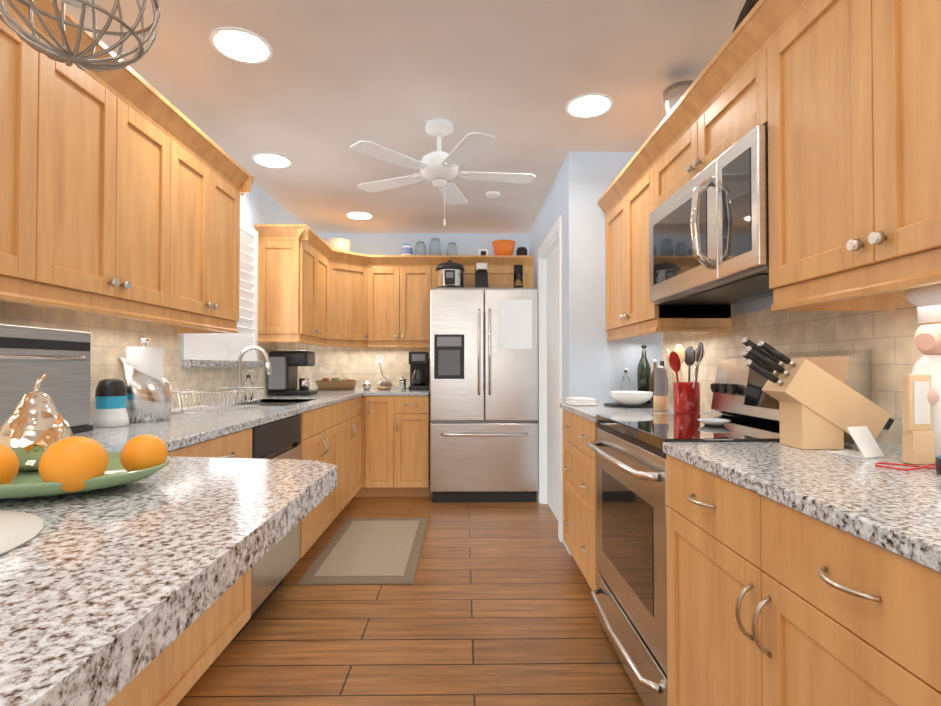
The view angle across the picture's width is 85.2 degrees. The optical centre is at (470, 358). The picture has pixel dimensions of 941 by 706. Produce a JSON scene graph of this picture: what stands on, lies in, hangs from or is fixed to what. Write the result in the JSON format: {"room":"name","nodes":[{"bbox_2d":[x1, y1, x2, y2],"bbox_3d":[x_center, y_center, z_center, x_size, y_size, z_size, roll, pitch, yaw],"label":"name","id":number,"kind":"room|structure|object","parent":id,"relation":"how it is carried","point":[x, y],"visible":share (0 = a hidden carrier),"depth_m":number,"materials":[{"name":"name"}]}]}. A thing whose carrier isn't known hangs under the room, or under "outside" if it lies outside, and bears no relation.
{"room":"kitchen","nodes":[
{"label":"kitchen","id":0,"kind":"room"},
{"bbox_2d":[181,182,301,359],"bbox_3d":[-1.556,-0.062,1.632,0.100,2.440,6.930,0,-1,-1],"label":"wall","id":1,"kind":"structure","parent":0,"point":[259,204],"depth_m":3.73,"materials":[{"name":"paint"}]},
{"bbox_2d":[0,0,253,333],"bbox_3d":[-1.308,-0.581,0.502,0.362,0.835,4.442,0,-1,-1],"label":"wall cabinets","id":2,"kind":"object","parent":1,"relation":"attached to","point":[122,190],"visible":0.96,"depth_m":1.67,"materials":[{"name":"brown wood"}]},
{"bbox_2d":[0,301,312,421],"bbox_3d":[-1.502,0.023,1.632,0.008,0.480,6.730,0,-1,-1],"label":"backsplash","id":3,"kind":"structure","parent":1,"relation":"attached to","point":[112,338],"depth_m":2.35,"materials":[{"name":"tile"}]},
{"bbox_2d":[181,220,262,366],"bbox_3d":[-1.493,-0.425,3.154,0.059,0.950,0.960,0,-1,-1],"label":"window","id":4,"kind":"structure","parent":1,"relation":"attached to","point":[212,350],"depth_m":3.36,"materials":[{"name":"wood"}]},
{"bbox_2d":[255,224,314,339],"bbox_3d":[-1.371,-0.562,3.880,0.317,0.775,0.429,0,-1,-1],"label":"upper cabinet","id":5,"kind":"object","parent":1,"relation":"attached to","point":[314,288],"depth_m":3.67,"materials":[{"name":"brown wood"}]},
{"bbox_2d":[315,236,330,339],"bbox_3d":[-1.358,-0.557,4.208,0.351,0.775,0.454,0,-1,-1],"label":"upper cabinet","id":6,"kind":"object","parent":1,"relation":"attached to","point":[322,249],"depth_m":4.23,"materials":[{"name":"brown wood"}]},
{"bbox_2d":[327,247,374,343],"bbox_3d":[-1.069,-0.552,4.520,0.370,0.775,0.351,0,-1,-1],"label":"upper cabinet","id":7,"kind":"object","parent":0,"relation":"attached to","point":[352,273],"depth_m":4.56,"materials":[{"name":"brown wood"}]},
{"bbox_2d":[57,0,745,233],"bbox_3d":[-0.161,-1.331,1.667,2.890,0.100,6.930,0,-1,-1],"label":"ceiling","id":8,"kind":"structure","parent":0,"point":[321,91],"depth_m":2.36,"materials":[{"name":"paint"}]},
{"bbox_2d":[0,0,160,71],"bbox_3d":[-0.686,-0.904,0.890,0.257,0.778,0.257,0,-1,-1],"label":"pendant lamp","id":9,"kind":"object","parent":8,"relation":"hanging from","point":[62,54],"visible":1,"depth_m":0.89,"materials":[{"name":"grey metal"}]},
{"bbox_2d":[209,26,272,63],"bbox_3d":[-0.931,-1.271,2.082,0.236,0.008,0.236,0,-1,-1],"label":"recessed light","id":10,"kind":"object","parent":8,"relation":"in","point":[241,45],"visible":1,"depth_m":2.07,"materials":[{"name":"white paint"}]},
{"bbox_2d":[252,152,291,167],"bbox_3d":[-1.254,-1.254,3.239,0.236,0.008,0.236,0,-1,-1],"label":"recessed light","id":11,"kind":"object","parent":8,"relation":"in","point":[271,160],"visible":1,"depth_m":3.23,"materials":[{"name":"white paint"}]},
{"bbox_2d":[346,211,372,219],"bbox_3d":[-0.959,-1.237,4.422,0.236,0.008,0.236,0,-1,-1],"label":"recessed light","id":12,"kind":"object","parent":8,"relation":"in","point":[358,215],"visible":0.88,"depth_m":4.40,"materials":[{"name":"white paint"}]},
{"bbox_2d":[350,118,535,226],"bbox_3d":[-0.148,-0.985,2.784,1.011,0.560,1.016,0,-1,-1],"label":"ceiling fan","id":13,"kind":"object","parent":8,"relation":"hanging from","point":[439,167],"visible":1,"depth_m":2.71,"materials":[{"name":"white"}]},
{"bbox_2d":[486,191,499,197],"bbox_3d":[0.168,-1.239,3.865,0.110,0.020,0.110,0,-1,-1],"label":"smoke detector","id":14,"kind":"object","parent":8,"relation":"in","point":[492,194],"visible":1,"depth_m":3.84,"materials":[{"name":"white paint"}]},
{"bbox_2d":[565,93,613,117],"bbox_3d":[0.594,-1.264,2.561,0.236,0.008,0.236,0,-1,-1],"label":"recessed light","id":15,"kind":"object","parent":8,"relation":"in","point":[589,105],"visible":1,"depth_m":2.55,"materials":[{"name":"white paint"}]},
{"bbox_2d":[176,496,643,705],"bbox_3d":[-0.161,1.208,1.630,2.890,0.100,6.930,0,-1,-1],"label":"floor","id":16,"kind":"structure","parent":0,"point":[493,604],"depth_m":2.18,"materials":[{"name":"brown wood"}]},
{"bbox_2d":[109,428,251,705],"bbox_3d":[-1.199,0.717,1.606,0.607,0.882,1.003,0,-1,-1],"label":"base cabinet","id":17,"kind":"object","parent":16,"relation":"on","point":[171,674],"depth_m":1.70,"materials":[{"name":"brown wood"}]},
{"bbox_2d":[231,414,300,641],"bbox_3d":[-1.192,0.730,2.415,0.599,0.880,0.604,0,-1,-1],"label":"dishwasher","id":18,"kind":"object","parent":16,"relation":"on","point":[277,562],"visible":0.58,"depth_m":2.37,"materials":[{"name":"metal"}]},
{"bbox_2d":[284,440,340,577],"bbox_3d":[-1.218,0.870,3.148,0.607,0.620,0.780,0,-1,-1],"label":"base cabinet","id":19,"kind":"object","parent":16,"relation":"on","point":[312,526],"depth_m":3.12,"materials":[{"name":"brown wood"}]},
{"bbox_2d":[301,396,361,510],"bbox_3d":[-1.227,0.751,3.930,0.607,0.882,0.893,0,-1,-1],"label":"base cabinet","id":20,"kind":"object","parent":16,"relation":"on","point":[342,421],"depth_m":3.78,"materials":[{"name":"brown wood"}]},
{"bbox_2d":[0,392,362,705],"bbox_3d":[-0.890,0.330,1.316,1.217,0.206,6.087,0,-1,-1],"label":"countertop","id":21,"kind":"structure","parent":20,"relation":"on","point":[108,594],"depth_m":0.58,"materials":[{"name":"stone"}]},
{"bbox_2d":[0,510,42,554],"bbox_3d":[-0.682,0.212,0.553,0.340,0.003,0.340,0,-1,-1],"label":"placemat","id":22,"kind":"object","parent":21,"relation":"on","point":[17,529],"visible":0.91,"depth_m":0.64,"materials":[{"name":"white fabric"}]},
{"bbox_2d":[0,324,92,433],"bbox_3d":[-1.369,0.073,1.498,0.230,0.334,0.500,0,-1,-1],"label":"toaster oven","id":23,"kind":"object","parent":21,"relation":"on","point":[29,356],"visible":0.67,"depth_m":1.57,"materials":[{"name":"silver metal"}]},
{"bbox_2d":[0,373,169,499],"bbox_3d":[-0.736,0.122,0.879,0.411,0.193,0.310,0,-1,-1],"label":"fruit plate","id":24,"kind":"object","parent":21,"relation":"on","point":[44,452],"visible":1,"depth_m":0.87,"materials":[{"name":"green ceramic"}]},
{"bbox_2d":[91,379,129,427],"bbox_3d":[-1.318,0.160,1.877,0.116,0.172,0.116,0,-1,-1],"label":"canister","id":25,"kind":"object","parent":21,"relation":"on","point":[110,402],"visible":0.98,"depth_m":1.84,"materials":[{"name":"white ceramic"}]},
{"bbox_2d":[117,339,170,422],"bbox_3d":[-1.311,0.084,2.058,0.184,0.329,0.184,0,-1,-1],"label":"paper towel holder","id":26,"kind":"object","parent":21,"relation":"on","point":[140,375],"visible":0.94,"depth_m":2.00,"materials":[{"name":"metal"}]},
{"bbox_2d":[171,387,264,415],"bbox_3d":[-1.271,0.201,2.471,0.375,0.107,0.475,0,-1,-1],"label":"dish rack","id":27,"kind":"object","parent":21,"relation":"on","point":[219,409],"visible":0.83,"depth_m":2.51,"materials":[{"name":"silver metal"}]},
{"bbox_2d":[243,370,253,399],"bbox_3d":[-1.459,0.171,3.365,0.065,0.193,0.058,0,-1,-1],"label":"soap bottle","id":28,"kind":"object","parent":21,"relation":"on","point":[249,382],"visible":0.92,"depth_m":3.35,"materials":[{"name":"clear glass"}]},
{"bbox_2d":[235,346,270,401],"bbox_3d":[-1.341,0.092,3.182,0.222,0.345,0.104,0,-1,-1],"label":"faucet","id":29,"kind":"object","parent":21,"relation":"on","point":[264,353],"visible":0.83,"depth_m":3.15,"materials":[{"name":"silver metal"}]},
{"bbox_2d":[268,350,317,395],"bbox_3d":[-1.358,0.105,3.910,0.310,0.341,0.275,0,-1,-1],"label":"coffee maker","id":30,"kind":"object","parent":21,"relation":"on","point":[282,378],"visible":0.98,"depth_m":3.82,"materials":[{"name":"black plastic"}]},
{"bbox_2d":[298,518,428,584],"bbox_3d":[-0.605,1.176,3.231,0.600,0.012,1.140,0,-1,-1],"label":"rug","id":31,"kind":"object","parent":16,"relation":"on","point":[371,551],"visible":0.98,"depth_m":3.07,"materials":[{"name":"beige fabric"}]},
{"bbox_2d":[354,395,430,496],"bbox_3d":[-0.949,0.761,4.659,1.179,0.882,0.661,0,-1,-1],"label":"base cabinet","id":32,"kind":"object","parent":16,"relation":"on","point":[395,446],"visible":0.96,"depth_m":4.37,"materials":[{"name":"brown wood"}]},
{"bbox_2d":[309,389,429,395],"bbox_3d":[-0.949,0.303,4.678,1.179,0.031,0.637,0,-1,-1],"label":"countertop","id":33,"kind":"structure","parent":32,"relation":"on","point":[389,392],"depth_m":4.46,"materials":[{"name":"stone"}]},
{"bbox_2d":[315,378,356,389],"bbox_3d":[-1.253,0.232,4.767,0.390,0.111,0.226,0,-1,-1],"label":"wicker basket","id":34,"kind":"object","parent":33,"relation":"on","point":[335,384],"visible":0.98,"depth_m":4.68,"materials":[{"name":"beige wicker"}]},
{"bbox_2d":[363,381,370,389],"bbox_3d":[-0.974,0.246,4.810,0.076,0.084,0.076,0,-1,-1],"label":"sugar bowl","id":35,"kind":"object","parent":33,"relation":"on","point":[366,385],"visible":0.98,"depth_m":4.78,"materials":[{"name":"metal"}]},
{"bbox_2d":[376,381,392,389],"bbox_3d":[-0.814,0.248,4.832,0.170,0.081,0.170,0,-1,-1],"label":"decorative balls","id":36,"kind":"object","parent":33,"relation":"on","point":[384,385],"visible":1,"depth_m":4.79,"materials":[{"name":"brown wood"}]},
{"bbox_2d":[399,377,405,389],"bbox_3d":[-0.633,0.229,4.775,0.064,0.119,0.064,0,-1,-1],"label":"steel canister","id":37,"kind":"object","parent":33,"relation":"on","point":[402,383],"visible":1,"depth_m":4.75,"materials":[{"name":"silver metal"}]},
{"bbox_2d":[409,352,429,389],"bbox_3d":[-0.478,0.111,4.792,0.180,0.354,0.233,0,-1,-1],"label":"coffee maker","id":38,"kind":"object","parent":33,"relation":"on","point":[419,362],"visible":1,"depth_m":4.70,"materials":[{"name":"black plastic"}]},
{"bbox_2d":[430,288,538,501],"bbox_3d":[0.112,0.301,4.591,0.905,1.800,0.802,0,-1,-1],"label":"fridge","id":39,"kind":"object","parent":16,"relation":"on","point":[484,429],"visible":1,"depth_m":4.26,"materials":[{"name":"metal"}]},
{"bbox_2d":[436,260,464,287],"bbox_3d":[-0.180,-0.734,4.509,0.256,0.265,0.264,0,-1,-1],"label":"pressure cooker","id":40,"kind":"object","parent":39,"relation":"on","point":[449,273],"visible":0.81,"depth_m":4.41,"materials":[{"name":"silver metal"}]},
{"bbox_2d":[475,263,488,287],"bbox_3d":[0.096,-0.709,4.467,0.120,0.215,0.260,0,-1,-1],"label":"machine","id":41,"kind":"object","parent":39,"relation":"on","point":[481,275],"visible":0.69,"depth_m":4.46,"materials":[{"name":"black plastic"}]},
{"bbox_2d":[513,265,522,287],"bbox_3d":[0.420,-0.711,4.501,0.090,0.220,0.090,0,-1,-1],"label":"cup","id":42,"kind":"object","parent":39,"relation":"on","point":[518,275],"visible":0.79,"depth_m":4.46,"materials":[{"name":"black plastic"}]},
{"bbox_2d":[562,409,598,590],"bbox_3d":[0.861,0.732,2.675,0.617,0.882,0.814,0,-1,-1],"label":"base cabinet","id":43,"kind":"object","parent":16,"relation":"on","point":[579,467],"depth_m":2.57,"materials":[{"name":"brown wood"}]},
{"bbox_2d":[560,403,724,422],"bbox_3d":[0.856,0.274,2.681,0.627,0.031,0.814,0,-1,-1],"label":"countertop","id":44,"kind":"structure","parent":43,"relation":"on","point":[589,413],"depth_m":2.54,"materials":[{"name":"stone"}]},
{"bbox_2d":[565,397,596,405],"bbox_3d":[0.629,0.242,2.929,0.141,0.038,0.200,0,-1,-1],"label":"folded towel","id":45,"kind":"object","parent":44,"relation":"on","point":[579,401],"visible":1,"depth_m":2.84,"materials":[{"name":"white fabric"}]},
{"bbox_2d":[621,368,630,390],"bbox_3d":[0.908,0.154,2.994,0.056,0.200,0.055,0,-1,-1],"label":"oil bottle","id":46,"kind":"object","parent":44,"relation":"on","point":[625,382],"depth_m":2.98,"materials":[{"name":"grey"}]},
{"bbox_2d":[603,391,653,407],"bbox_3d":[0.900,0.219,2.833,0.310,0.080,0.348,0,-1,-1],"label":"bowl","id":47,"kind":"object","parent":44,"relation":"on","point":[634,399],"visible":1,"depth_m":2.71,"materials":[{"name":"white ceramic"}]},
{"bbox_2d":[637,344,652,402],"bbox_3d":[0.999,0.083,2.946,0.076,0.340,0.074,0,-1,-1],"label":"oil bottle","id":48,"kind":"object","parent":44,"relation":"on","point":[645,379],"depth_m":2.92,"materials":[{"name":"green glass"}]},
{"bbox_2d":[652,359,667,394],"bbox_3d":[1.070,0.132,2.856,0.060,0.240,0.058,0,-1,-1],"label":"oil bottle","id":49,"kind":"object","parent":44,"relation":"on","point":[654,360],"depth_m":3.00,"materials":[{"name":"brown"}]},
{"bbox_2d":[653,366,667,410],"bbox_3d":[0.934,0.146,2.514,0.068,0.218,0.068,0,-1,-1],"label":"pepper mill","id":50,"kind":"object","parent":44,"relation":"on","point":[660,399],"visible":1,"depth_m":2.49,"materials":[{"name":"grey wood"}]},
{"bbox_2d":[666,342,704,413],"bbox_3d":[0.997,0.087,2.372,0.178,0.333,0.233,0,-1,-1],"label":"utensil crock","id":51,"kind":"object","parent":44,"relation":"on","point":[686,397],"visible":1,"depth_m":2.34,"materials":[{"name":"red ceramic"}]},
{"bbox_2d":[587,349,871,705],"bbox_3d":[0.830,0.559,1.877,0.683,1.165,0.774,0,-1,-1],"label":"stove","id":52,"kind":"object","parent":16,"relation":"on","point":[628,594],"visible":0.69,"depth_m":1.77,"materials":[{"name":"metal"}]},
{"bbox_2d":[697,418,730,425],"bbox_3d":[0.872,0.227,1.832,0.110,0.020,0.110,0,-1,-1],"label":"spoon rest","id":53,"kind":"object","parent":52,"relation":"on","point":[714,422],"visible":1,"depth_m":1.81,"materials":[{"name":"white ceramic"}]},
{"bbox_2d":[666,454,940,705],"bbox_3d":[0.881,0.708,0.981,0.617,0.882,1.003,0,-1,-1],"label":"base cabinet","id":54,"kind":"object","parent":16,"relation":"on","point":[770,602],"depth_m":0.94,"materials":[{"name":"brown wood"}]},
{"bbox_2d":[663,442,940,572],"bbox_3d":[0.889,0.233,-0.108,0.627,0.031,3.194,0,-1,-1],"label":"countertop","id":55,"kind":"structure","parent":54,"relation":"on","point":[896,511],"depth_m":0.95,"materials":[{"name":"stone"}]},
{"bbox_2d":[741,337,893,448],"bbox_3d":[0.934,0.089,1.397,0.394,0.300,0.105,0,-1,-1],"label":"knife block","id":56,"kind":"object","parent":55,"relation":"on","point":[819,408],"visible":1,"depth_m":1.35,"materials":[{"name":"brown wood"}]},
{"bbox_2d":[827,426,884,458],"bbox_3d":[0.949,0.202,1.263,0.070,0.070,0.090,0,-1,-21],"label":"phone stand","id":57,"kind":"object","parent":55,"relation":"on","point":[865,442],"visible":0.86,"depth_m":1.24,"materials":[{"name":"white plastic"}]},
{"bbox_2d":[875,462,935,470],"bbox_3d":[0.961,0.231,1.103,0.163,0.004,0.084,0,-1,-1],"label":"cable","id":58,"kind":"object","parent":55,"relation":"on","point":[918,467],"visible":0.98,"depth_m":1.10,"materials":[{"name":"red plastic"}]},
{"bbox_2d":[902,283,940,464],"bbox_3d":[1.075,0.028,1.197,0.209,0.416,0.148,0,-1,-1],"label":"chef figurine","id":59,"kind":"object","parent":55,"relation":"on","point":[921,430],"visible":1,"depth_m":1.15,"materials":[{"name":"white ceramic"}]},
{"bbox_2d":[936,455,940,474],"bbox_3d":[0.987,0.216,1.024,0.084,0.034,0.083,0,-1,-1],"label":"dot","id":60,"kind":"object","parent":55,"relation":"on","point":[938,464],"visible":0.98,"depth_m":1.03,"materials":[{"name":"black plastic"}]},
{"bbox_2d":[316,233,528,254],"bbox_3d":[-0.151,-0.012,5.064,2.790,2.440,0.100,0,-1,-1],"label":"wall","id":61,"kind":"structure","parent":0,"point":[389,244],"depth_m":5.03,"materials":[{"name":"paint"}]},
{"bbox_2d":[295,340,326,343],"bbox_3d":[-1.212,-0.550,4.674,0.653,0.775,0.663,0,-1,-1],"label":"upper cabinet","id":62,"kind":"object","parent":61,"relation":"attached to","point":[296,341],"depth_m":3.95,"materials":[{"name":"brown wood"}]},
{"bbox_2d":[323,237,351,251],"bbox_3d":[-1.243,-1.017,4.766,0.270,0.160,0.270,0,-1,-1],"label":"ceramic bowl","id":63,"kind":"object","parent":62,"relation":"on","point":[343,244],"visible":0.44,"depth_m":4.66,"materials":[{"name":"beige"}]},
{"bbox_2d":[313,345,429,388],"bbox_3d":[-0.947,0.072,4.999,1.182,0.480,0.008,0,-1,-1],"label":"backsplash","id":64,"kind":"structure","parent":61,"relation":"attached to","point":[358,365],"depth_m":4.99,"materials":[{"name":"tile"}]},
{"bbox_2d":[376,354,408,388],"bbox_3d":[-0.752,0.123,4.959,0.335,0.332,0.074,0,-1,-1],"label":"electrical outlet plate","id":65,"kind":"object","parent":64,"relation":"attached to","point":[379,359],"visible":0.96,"depth_m":4.99,"materials":[{"name":"white paint"}]},
{"bbox_2d":[375,255,406,343],"bbox_3d":[-0.788,-0.548,4.822,0.390,0.775,0.379,0,-1,-1],"label":"upper cabinet","id":66,"kind":"object","parent":61,"relation":"attached to","point":[390,270],"depth_m":4.67,"materials":[{"name":"brown wood"}]},
{"bbox_2d":[401,244,412,254],"bbox_3d":[-0.604,-1.014,4.853,0.116,0.155,0.114,0,-1,-1],"label":"jar","id":67,"kind":"object","parent":66,"relation":"on","point":[406,249],"visible":0.6,"depth_m":4.81,"materials":[{"name":"blue"}]},
{"bbox_2d":[407,256,434,343],"bbox_3d":[-0.531,-0.548,4.841,0.351,0.775,0.347,0,-1,-1],"label":"upper cabinet","id":68,"kind":"object","parent":61,"relation":"attached to","point":[420,269],"depth_m":4.67,"materials":[{"name":"brown wood"}]},
{"bbox_2d":[415,241,425,254],"bbox_3d":[-0.474,-1.021,4.855,0.100,0.170,0.098,0,-1,-1],"label":"jar","id":69,"kind":"object","parent":68,"relation":"on","point":[420,248],"depth_m":4.82,"materials":[{"name":"white"}]},
{"bbox_2d":[435,256,490,287],"bbox_3d":[-0.095,-0.780,4.849,0.521,0.310,0.347,0,-1,-1],"label":"upper cabinet","id":70,"kind":"object","parent":61,"relation":"attached to","point":[468,262],"depth_m":4.67,"materials":[{"name":"brown wood"}]},
{"bbox_2d":[430,238,440,254],"bbox_3d":[-0.334,-1.036,4.857,0.110,0.200,0.108,0,-1,-1],"label":"jar","id":71,"kind":"object","parent":70,"relation":"on","point":[435,247],"depth_m":4.81,"materials":[{"name":"white"}]},
{"bbox_2d":[447,243,456,254],"bbox_3d":[-0.174,-1.016,4.858,0.100,0.160,0.098,0,-1,-1],"label":"jar","id":72,"kind":"object","parent":70,"relation":"on","point":[451,248],"depth_m":4.81,"materials":[{"name":"white"}]},
{"bbox_2d":[478,249,487,254],"bbox_3d":[0.121,-0.986,4.866,0.090,0.100,0.091,0,-1,-1],"label":"box","id":73,"kind":"object","parent":70,"relation":"on","point":[482,251],"visible":0.44,"depth_m":4.82,"materials":[{"name":"white paint"}]},
{"bbox_2d":[491,256,532,287],"bbox_3d":[0.313,-0.780,4.854,0.521,0.310,0.347,0,-1,-1],"label":"upper cabinet","id":74,"kind":"object","parent":61,"relation":"attached to","point":[502,273],"depth_m":4.68,"materials":[{"name":"brown wood"}]},
{"bbox_2d":[492,240,515,254],"bbox_3d":[0.316,-1.021,4.864,0.230,0.170,0.228,0,-1,-1],"label":"bowls","id":75,"kind":"object","parent":74,"relation":"on","point":[503,247],"visible":0.65,"depth_m":4.78,"materials":[{"name":"orange ceramic"}]},
{"bbox_2d":[516,247,526,254],"bbox_3d":[0.491,-1.006,4.870,0.104,0.140,0.137,0,-1,-1],"label":"kettle","id":76,"kind":"object","parent":74,"relation":"on","point":[521,250],"visible":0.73,"depth_m":4.84,"materials":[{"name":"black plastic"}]},
{"bbox_2d":[529,160,566,548],"bbox_3d":[0.635,-0.026,4.108,0.100,2.440,1.830,0,-1,-1],"label":"wall","id":77,"kind":"structure","parent":0,"point":[553,209],"depth_m":3.45,"materials":[{"name":"paint"}]},
{"bbox_2d":[537,216,562,541],"bbox_3d":[0.631,0.133,3.821,0.115,2.115,1.010,0,-1,-1],"label":"door frame","id":78,"kind":"structure","parent":77,"relation":"attached to","point":[550,377],"depth_m":4.02,"materials":[{"name":"white paint"}]},
{"bbox_2d":[565,152,661,554],"bbox_3d":[0.932,-0.040,3.147,0.670,2.440,0.100,0,-1,-1],"label":"wall","id":79,"kind":"structure","parent":0,"point":[597,362],"depth_m":3.10,"materials":[{"name":"paint"}]},
{"bbox_2d":[731,296,772,315],"bbox_3d":[1.246,-0.075,0.701,0.100,2.440,4.800,0,-1,-1],"label":"wall","id":80,"kind":"structure","parent":0,"point":[764,303],"depth_m":2.14,"materials":[{"name":"paint"}]},
{"bbox_2d":[649,124,773,304],"bbox_3d":[0.956,-0.451,1.873,0.445,0.414,0.854,0,-1,-1],"label":"over-the-range microwave","id":81,"kind":"object","parent":80,"relation":"attached to","point":[709,234],"visible":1,"depth_m":1.70,"materials":[{"name":"metal"}]},
{"bbox_2d":[598,0,940,340],"bbox_3d":[0.997,-0.571,0.705,0.392,0.850,4.794,0,-1,-1],"label":"wall cabinets","id":82,"kind":"object","parent":80,"relation":"attached to","point":[841,99],"visible":0.85,"depth_m":1.26,"materials":[{"name":"brown wood"}]},
{"bbox_2d":[663,80,693,114],"bbox_3d":[0.942,-1.086,2.282,0.160,0.225,0.158,0,-1,-1],"label":"bowl","id":83,"kind":"object","parent":82,"relation":"on","point":[673,94],"visible":0.29,"depth_m":2.23,"materials":[{"name":"clear glass"}]},
{"bbox_2d":[732,0,758,32],"bbox_3d":[0.934,-1.136,1.693,0.082,0.290,0.300,0,-1,-1],"label":"platter","id":84,"kind":"object","parent":82,"relation":"on","point":[749,5],"visible":0.12,"depth_m":1.78,"materials":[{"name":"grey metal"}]},
{"bbox_2d":[662,289,923,446],"bbox_3d":[1.192,0.017,0.699,0.008,0.465,4.800,0,-1,-1],"label":"backsplash","id":85,"kind":"structure","parent":80,"relation":"attached to","point":[887,338],"depth_m":1.67,"materials":[{"name":"tile"}]}
]}

